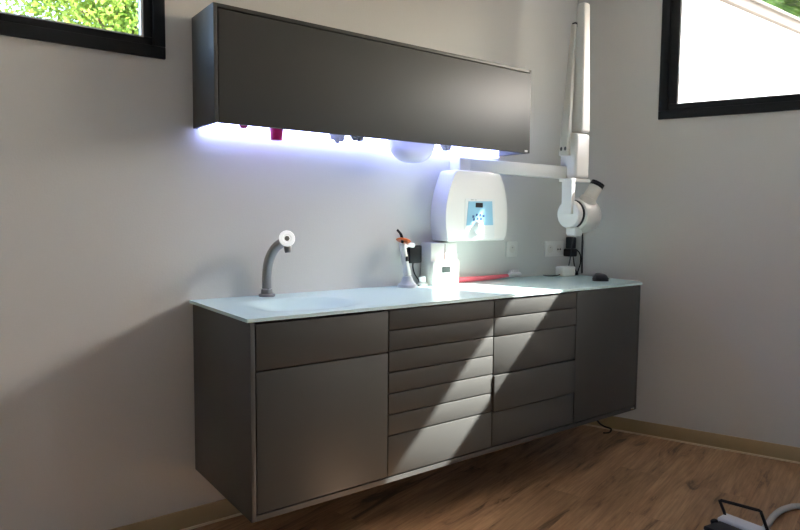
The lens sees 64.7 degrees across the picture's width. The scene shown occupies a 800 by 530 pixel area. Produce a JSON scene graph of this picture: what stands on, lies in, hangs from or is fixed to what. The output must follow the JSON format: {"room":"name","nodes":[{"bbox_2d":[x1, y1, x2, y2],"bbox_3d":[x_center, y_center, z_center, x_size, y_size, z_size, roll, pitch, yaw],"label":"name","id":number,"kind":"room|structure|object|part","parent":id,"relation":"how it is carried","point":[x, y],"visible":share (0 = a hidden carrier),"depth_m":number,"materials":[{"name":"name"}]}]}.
{"room":"dental clinic","nodes":[
{"label":"dental clinic","id":0,"kind":"room"},
{"bbox_2d":[0,0,577,529],"bbox_3d":[-1.782,-0.237,1.769,6.861,2.620,0.160,-3,5,-36],"label":"wall","id":1,"kind":"structure","parent":0,"point":[117,213],"depth_m":2.35,"materials":[{"name":"paint"}]},
{"bbox_2d":[0,0,165,59],"bbox_3d":[-1.919,-1.093,1.524,2.613,0.779,0.067,-3,5,-36],"label":"window","id":2,"kind":"structure","parent":1,"relation":"in","point":[150,41],"depth_m":2.18,"materials":[{"name":"black metal"}]},
{"bbox_3d":[-1.921,-1.093,1.526,2.529,0.695,0.049,-3,5,-36],"label":"sash","id":3,"kind":"part","parent":2,"relation":"part of","materials":[{"name":"black metal"}]},
{"bbox_2d":[110,499,242,529],"bbox_3d":[-1.740,1.036,1.792,6.861,0.080,0.017,-3,5,-36],"label":"baseboard","id":4,"kind":"structure","parent":1,"relation":"attached to","point":[209,513],"depth_m":2.47,"materials":[{"name":"beige wood"}]},
{"bbox_2d":[193,304,387,522],"bbox_3d":[-0.422,0.481,2.397,0.539,0.656,0.547,-3,5,-36],"label":"base cabinet","id":5,"kind":"object","parent":1,"relation":"attached to","point":[291,415],"visible":0.82,"depth_m":2.17,"materials":[{"name":"grey paint"}]},
{"bbox_3d":[-0.256,0.254,2.173,0.517,0.151,0.019,-3,5,-36],"label":"drawer","id":6,"kind":"part","parent":5,"relation":"part of","materials":[{"name":"grey paint"}]},
{"bbox_3d":[-0.259,0.568,2.196,0.517,0.468,0.019,-3,5,-36],"label":"door","id":7,"kind":"part","parent":5,"relation":"part of","materials":[{"name":"grey paint"}]},
{"bbox_2d":[192,2,531,157],"bbox_3d":[-0.063,-0.736,2.764,1.618,0.421,0.227,-3,5,-36],"label":"upper cabinet","id":8,"kind":"object","parent":1,"relation":"attached to","point":[259,71],"visible":1,"depth_m":2.52,"materials":[{"name":"grey paint"}]},
{"bbox_2d":[269,128,282,140],"bbox_3d":[-0.482,-0.525,2.463,0.064,0.076,0.064,-3,5,-36],"label":"plastic cup","id":9,"kind":"object","parent":8,"relation":"hanging from","point":[275,134],"visible":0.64,"depth_m":2.44,"materials":[{"name":"pink"}]},
{"bbox_2d":[330,134,344,143],"bbox_3d":[-0.258,-0.538,2.625,0.084,0.071,0.028,-4,6,-44],"label":"tissue","id":10,"kind":"object","parent":8,"relation":"hanging from","point":[337,138],"visible":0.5,"depth_m":2.62,"materials":[{"name":"white paper"}]},
{"bbox_2d":[350,136,363,141],"bbox_3d":[-0.180,-0.551,2.684,0.098,0.051,0.030,-3,5,-36],"label":"dispenser","id":11,"kind":"object","parent":8,"relation":"hanging from","point":[353,138],"visible":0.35,"depth_m":2.68,"materials":[{"name":"grey plastic"}]},
{"bbox_2d":[388,140,434,162],"bbox_3d":[0.054,-0.525,2.861,0.250,0.126,0.140,-3,5,-36],"label":"dispenser","id":12,"kind":"object","parent":8,"relation":"hanging from","point":[407,152],"visible":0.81,"depth_m":2.80,"materials":[{"name":"white plastic"}]},
{"bbox_2d":[440,145,450,150],"bbox_3d":[0.213,-0.565,2.978,0.070,0.059,0.032,-3,5,-36],"label":"tissue","id":13,"kind":"object","parent":8,"relation":"hanging from","point":[443,147],"visible":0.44,"depth_m":2.98,"materials":[{"name":"white paper"}]},
{"bbox_2d":[407,245,421,285],"bbox_3d":[0.069,0.003,3.014,0.074,0.193,0.081,-3,5,-36],"label":"power adapter","id":14,"kind":"object","parent":1,"relation":"attached to","point":[415,254],"visible":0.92,"depth_m":3.00,"materials":[{"name":"black plastic"}]},
{"bbox_2d":[385,300,493,482],"bbox_3d":[0.011,0.461,2.718,0.541,0.656,0.547,-3,5,-36],"label":"base cabinet","id":15,"kind":"object","parent":1,"relation":"attached to","point":[440,360],"visible":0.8,"depth_m":2.48,"materials":[{"name":"grey paint"}]},
{"bbox_2d":[189,275,641,322],"bbox_3d":[0.267,0.127,2.878,2.268,0.032,0.551,-3,5,-36],"label":"countertop","id":16,"kind":"structure","parent":15,"relation":"on","point":[248,309],"depth_m":2.57,"materials":[{"name":"glass"}]},
{"bbox_2d":[258,230,294,296],"bbox_3d":[-0.494,-0.005,2.534,0.169,0.268,0.072,3,5,29],"label":"tap","id":17,"kind":"object","parent":16,"relation":"on","point":[286,239],"visible":1,"depth_m":2.53,"materials":[{"name":"silver metal"}]},
{"bbox_2d":[396,229,416,287],"bbox_3d":[0.029,-0.032,2.943,0.103,0.271,0.101,0,4,-7],"label":"lamp","id":18,"kind":"object","parent":16,"relation":"on","point":[407,281],"visible":1,"depth_m":2.92,"materials":[{"name":"grey plastic"}]},
{"bbox_2d":[417,275,427,285],"bbox_3d":[0.109,0.074,3.026,0.052,0.048,0.052,-3,5,-36],"label":"cradle","id":19,"kind":"object","parent":16,"relation":"on","point":[422,279],"visible":0.99,"depth_m":3.01,"materials":[{"name":"white plastic"}]},
{"bbox_2d":[421,242,458,285],"bbox_3d":[0.195,-0.008,3.089,0.166,0.204,0.100,-3,5,-36],"label":"control box","id":20,"kind":"object","parent":16,"relation":"on","point":[439,264],"visible":0.98,"depth_m":3.05,"materials":[{"name":"beige plastic"}]},
{"bbox_3d":[0.218,0.037,3.060,0.166,0.117,0.017,-3,5,-36],"label":"panel","id":21,"kind":"part","parent":20,"relation":"part of","materials":[{"name":"beige plastic"}]},
{"bbox_2d":[458,269,520,282],"bbox_3d":[0.466,0.057,3.299,0.491,0.048,0.040,-3,5,-38],"label":"tube","id":22,"kind":"object","parent":16,"relation":"on","point":[512,273],"visible":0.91,"depth_m":3.29,"materials":[{"name":"red plastic"}]},
{"bbox_3d":[0.425,0.069,3.272,0.393,0.028,0.028,-3,5,-39],"label":"handle","id":23,"kind":"part","parent":22,"relation":"part of","materials":[{"name":"red plastic"}]},
{"bbox_2d":[543,266,574,275],"bbox_3d":[0.912,0.035,3.600,0.192,0.055,0.079,-1,5,-24],"label":"box","id":24,"kind":"object","parent":16,"relation":"on","point":[560,270],"visible":1,"depth_m":3.58,"materials":[{"name":"plastic"}]},
{"bbox_2d":[592,273,608,280],"bbox_3d":[1.058,0.062,3.332,0.086,0.043,0.058,0,4,-6],"label":"gadget","id":25,"kind":"object","parent":16,"relation":"on","point":[597,276],"visible":1,"depth_m":3.31,"materials":[{"name":"grey plastic"}]},
{"bbox_3d":[0.167,0.706,2.524,0.537,0.152,0.019,-3,5,-36],"label":"drawer","id":26,"kind":"part","parent":15,"relation":"part of","materials":[{"name":"grey paint"}]},
{"bbox_3d":[0.168,0.588,2.515,0.537,0.076,0.019,-3,5,-36],"label":"drawer","id":27,"kind":"part","parent":15,"relation":"part of","materials":[{"name":"grey paint"}]},
{"bbox_3d":[0.170,0.348,2.497,0.537,0.076,0.019,-3,5,-36],"label":"drawer","id":28,"kind":"part","parent":15,"relation":"part of","materials":[{"name":"grey paint"}]},
{"bbox_3d":[0.168,0.508,2.509,0.537,0.076,0.019,-3,5,-36],"label":"drawer","id":29,"kind":"part","parent":15,"relation":"part of","materials":[{"name":"grey paint"}]},
{"bbox_3d":[0.169,0.428,2.503,0.537,0.076,0.019,-3,5,-36],"label":"drawer","id":30,"kind":"part","parent":15,"relation":"part of","materials":[{"name":"grey paint"}]},
{"bbox_3d":[0.171,0.193,2.486,0.537,0.072,0.019,-3,5,-36],"label":"drawer","id":31,"kind":"part","parent":15,"relation":"part of","materials":[{"name":"grey paint"}]},
{"bbox_3d":[0.171,0.270,2.491,0.537,0.074,0.019,-3,5,-36],"label":"drawer","id":32,"kind":"part","parent":15,"relation":"part of","materials":[{"name":"grey paint"}]},
{"bbox_2d":[431,170,506,240],"bbox_3d":[0.360,-0.295,3.169,0.418,0.344,0.139,-3,5,-36],"label":"control unit","id":33,"kind":"object","parent":1,"relation":"attached to","point":[466,205],"visible":1,"depth_m":3.10,"materials":[{"name":"white plastic"}]},
{"bbox_3d":[0.394,-0.188,3.129,0.054,0.070,0.022,-3,5,-36],"label":"knob","id":34,"kind":"part","parent":33,"relation":"part of","materials":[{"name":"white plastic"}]},
{"bbox_3d":[0.396,-0.230,3.146,0.204,0.201,0.008,-3,5,-36],"label":"panel frame","id":35,"kind":"part","parent":33,"relation":"part of","materials":[{"name":"white"}]},
{"bbox_3d":[0.398,-0.258,3.139,0.182,0.122,0.002,-3,5,-36],"label":"control panel","id":36,"kind":"part","parent":33,"relation":"part of","materials":[{"name":"blue plastic"}]},
{"bbox_2d":[505,241,517,256],"bbox_3d":[0.611,-0.087,3.453,0.084,0.084,0.013,-3,5,-36],"label":"wall socket","id":37,"kind":"object","parent":1,"relation":"attached to","point":[511,246],"visible":1,"depth_m":3.45,"materials":[{"name":"white plastic"}]},
{"bbox_2d":[449,2,603,235],"bbox_3d":[0.673,-0.751,3.224,0.856,1.205,0.197,-1,5,-21],"label":"machine","id":38,"kind":"object","parent":1,"relation":"attached to","point":[582,214],"visible":1,"depth_m":3.29,"materials":[{"name":"white plastic"}]},
{"bbox_3d":[0.882,-0.913,3.299,0.070,0.681,0.056,-3,5,-36],"label":"folded arm","id":39,"kind":"part","parent":38,"relation":"part of","materials":[{"name":"beige plastic"}]},
{"bbox_3d":[0.923,-0.446,3.337,0.154,0.018,0.084,-3,5,-36],"label":"bracket plate","id":40,"kind":"part","parent":38,"relation":"part of","materials":[{"name":"white plastic"}]},
{"bbox_2d":[490,292,576,451],"bbox_3d":[0.448,0.442,3.038,0.542,0.656,0.554,-3,5,-36],"label":"base cabinet","id":41,"kind":"object","parent":1,"relation":"attached to","point":[533,372],"visible":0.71,"depth_m":2.81,"materials":[{"name":"grey paint"}]},
{"bbox_3d":[0.601,0.689,2.846,0.538,0.146,0.019,-3,5,-36],"label":"drawer","id":42,"kind":"part","parent":41,"relation":"part of","materials":[{"name":"grey paint"}]},
{"bbox_3d":[0.607,0.535,2.829,0.537,0.154,0.019,-3,5,-36],"label":"drawer","id":43,"kind":"part","parent":41,"relation":"part of","materials":[{"name":"grey paint"}]},
{"bbox_3d":[0.604,0.373,2.823,0.538,0.160,0.019,-3,5,-36],"label":"drawer","id":44,"kind":"part","parent":41,"relation":"part of","materials":[{"name":"grey paint"}]},
{"bbox_3d":[0.605,0.251,2.814,0.538,0.076,0.019,-3,5,-36],"label":"drawer","id":45,"kind":"part","parent":41,"relation":"part of","materials":[{"name":"grey paint"}]},
{"bbox_3d":[0.606,0.173,2.808,0.538,0.072,0.019,-3,5,-36],"label":"drawer","id":46,"kind":"part","parent":41,"relation":"part of","materials":[{"name":"grey paint"}]},
{"bbox_2d":[544,241,563,256],"bbox_3d":[0.894,-0.094,3.663,0.158,0.088,0.012,-3,5,-36],"label":"wall socket","id":47,"kind":"object","parent":1,"relation":"attached to","point":[551,248],"visible":1,"depth_m":3.65,"materials":[{"name":"white plastic"}]},
{"bbox_2d":[564,237,580,274],"bbox_3d":[1.005,-0.054,3.693,0.128,0.222,0.097,-3,5,-36],"label":"plug","id":48,"kind":"object","parent":1,"relation":"attached to","point":[570,252],"visible":0.96,"depth_m":3.70,"materials":[{"name":"black plastic"}]},
{"bbox_2d":[571,285,640,427],"bbox_3d":[0.873,0.422,3.355,0.519,0.656,0.549,-3,5,-36],"label":"base cabinet","id":49,"kind":"object","parent":1,"relation":"attached to","point":[607,319],"visible":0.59,"depth_m":3.12,"materials":[{"name":"grey paint"}]},
{"bbox_2d":[597,421,611,433],"bbox_3d":[1.115,0.842,3.490,0.172,0.201,0.012,-2,5,-31],"label":"hanging cable","id":50,"kind":"object","parent":49,"relation":"hanging from","point":[602,425],"visible":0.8,"depth_m":3.51,"materials":[{"name":"black plastic"}]},
{"bbox_2d":[191,425,799,529],"bbox_3d":[0.138,1.233,0.717,8.585,0.120,4.322,-3,5,-36],"label":"floor","id":51,"kind":"structure","parent":0,"point":[582,477],"depth_m":2.82,"materials":[{"name":"laminate"}]},
{"bbox_2d":[703,499,799,529],"bbox_3d":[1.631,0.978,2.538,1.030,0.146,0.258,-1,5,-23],"label":"foot pedal","id":52,"kind":"object","parent":51,"relation":"on","point":[726,521],"visible":1,"depth_m":2.43,"materials":[{"name":"grey plastic"}]},
{"bbox_3d":[1.218,0.996,2.446,0.030,0.024,0.030,-3,5,-36],"label":"adjusting knob","id":53,"kind":"part","parent":52,"relation":"part of","materials":[{"name":"black plastic"}]},
{"bbox_3d":[1.310,0.957,2.411,0.061,0.091,0.171,-3,5,-36],"label":"wire handle","id":54,"kind":"part","parent":52,"relation":"part of","materials":[{"name":"black plastic"}]},
{"bbox_3d":[1.326,1.000,2.417,0.068,0.018,0.194,-3,5,-36],"label":"plate","id":55,"kind":"part","parent":52,"relation":"part of","materials":[{"name":"grey plastic"}]},
{"bbox_2d":[570,0,799,446],"bbox_3d":[2.888,-0.262,2.679,4.300,2.620,0.160,3,5,32],"label":"wall","id":56,"kind":"structure","parent":0,"point":[701,212],"depth_m":3.42,"materials":[{"name":"paint"}]},
{"bbox_2d":[581,233,582,272],"bbox_3d":[1.074,-0.098,3.723,0.014,0.294,0.008,3,5,32],"label":"cable","id":57,"kind":"object","parent":56,"relation":"attached to","point":[582,233],"visible":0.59,"depth_m":3.72,"materials":[{"name":"grey plastic"}]},
{"bbox_2d":[585,416,799,463],"bbox_3d":[2.789,1.008,2.724,4.195,0.080,0.017,3,5,32],"label":"baseboard","id":58,"kind":"structure","parent":56,"relation":"attached to","point":[769,450],"depth_m":3.43,"materials":[{"name":"beige wood"}]},
{"bbox_2d":[658,0,799,119],"bbox_3d":[2.403,-1.107,2.855,2.288,0.728,0.067,3,5,32],"label":"window","id":59,"kind":"structure","parent":56,"relation":"in","point":[669,107],"depth_m":3.39,"materials":[{"name":"black metal"}]},
{"label":"outside","id":60,"kind":"structure","parent":0,"visible":0},
{"bbox_3d":[3.205,1.246,5.501,70.000,0.200,80.000,-3,5,-36],"label":"ground","id":61,"kind":"structure","parent":60,"visible":0},
{"bbox_2d":[0,0,138,34],"bbox_3d":[-2.761,-1.726,6.559,4.048,5.478,3.727,5,6,45],"label":"leafy tree","id":62,"kind":"object","parent":61,"relation":"on","point":[115,15],"visible":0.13,"depth_m":5.72,"materials":[{"name":"green plant"}]},
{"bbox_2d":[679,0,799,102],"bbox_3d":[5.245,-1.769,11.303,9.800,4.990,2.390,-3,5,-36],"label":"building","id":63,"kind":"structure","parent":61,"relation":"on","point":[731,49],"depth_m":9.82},
{"bbox_2d":[761,0,799,17],"bbox_3d":[10.925,-4.739,18.365,6.093,9.979,5.160,-1,4,-17],"label":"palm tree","id":64,"kind":"object","parent":61,"relation":"on","point":[792,7],"visible":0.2,"depth_m":17.53,"materials":[{"name":"green plant"}]}
]}

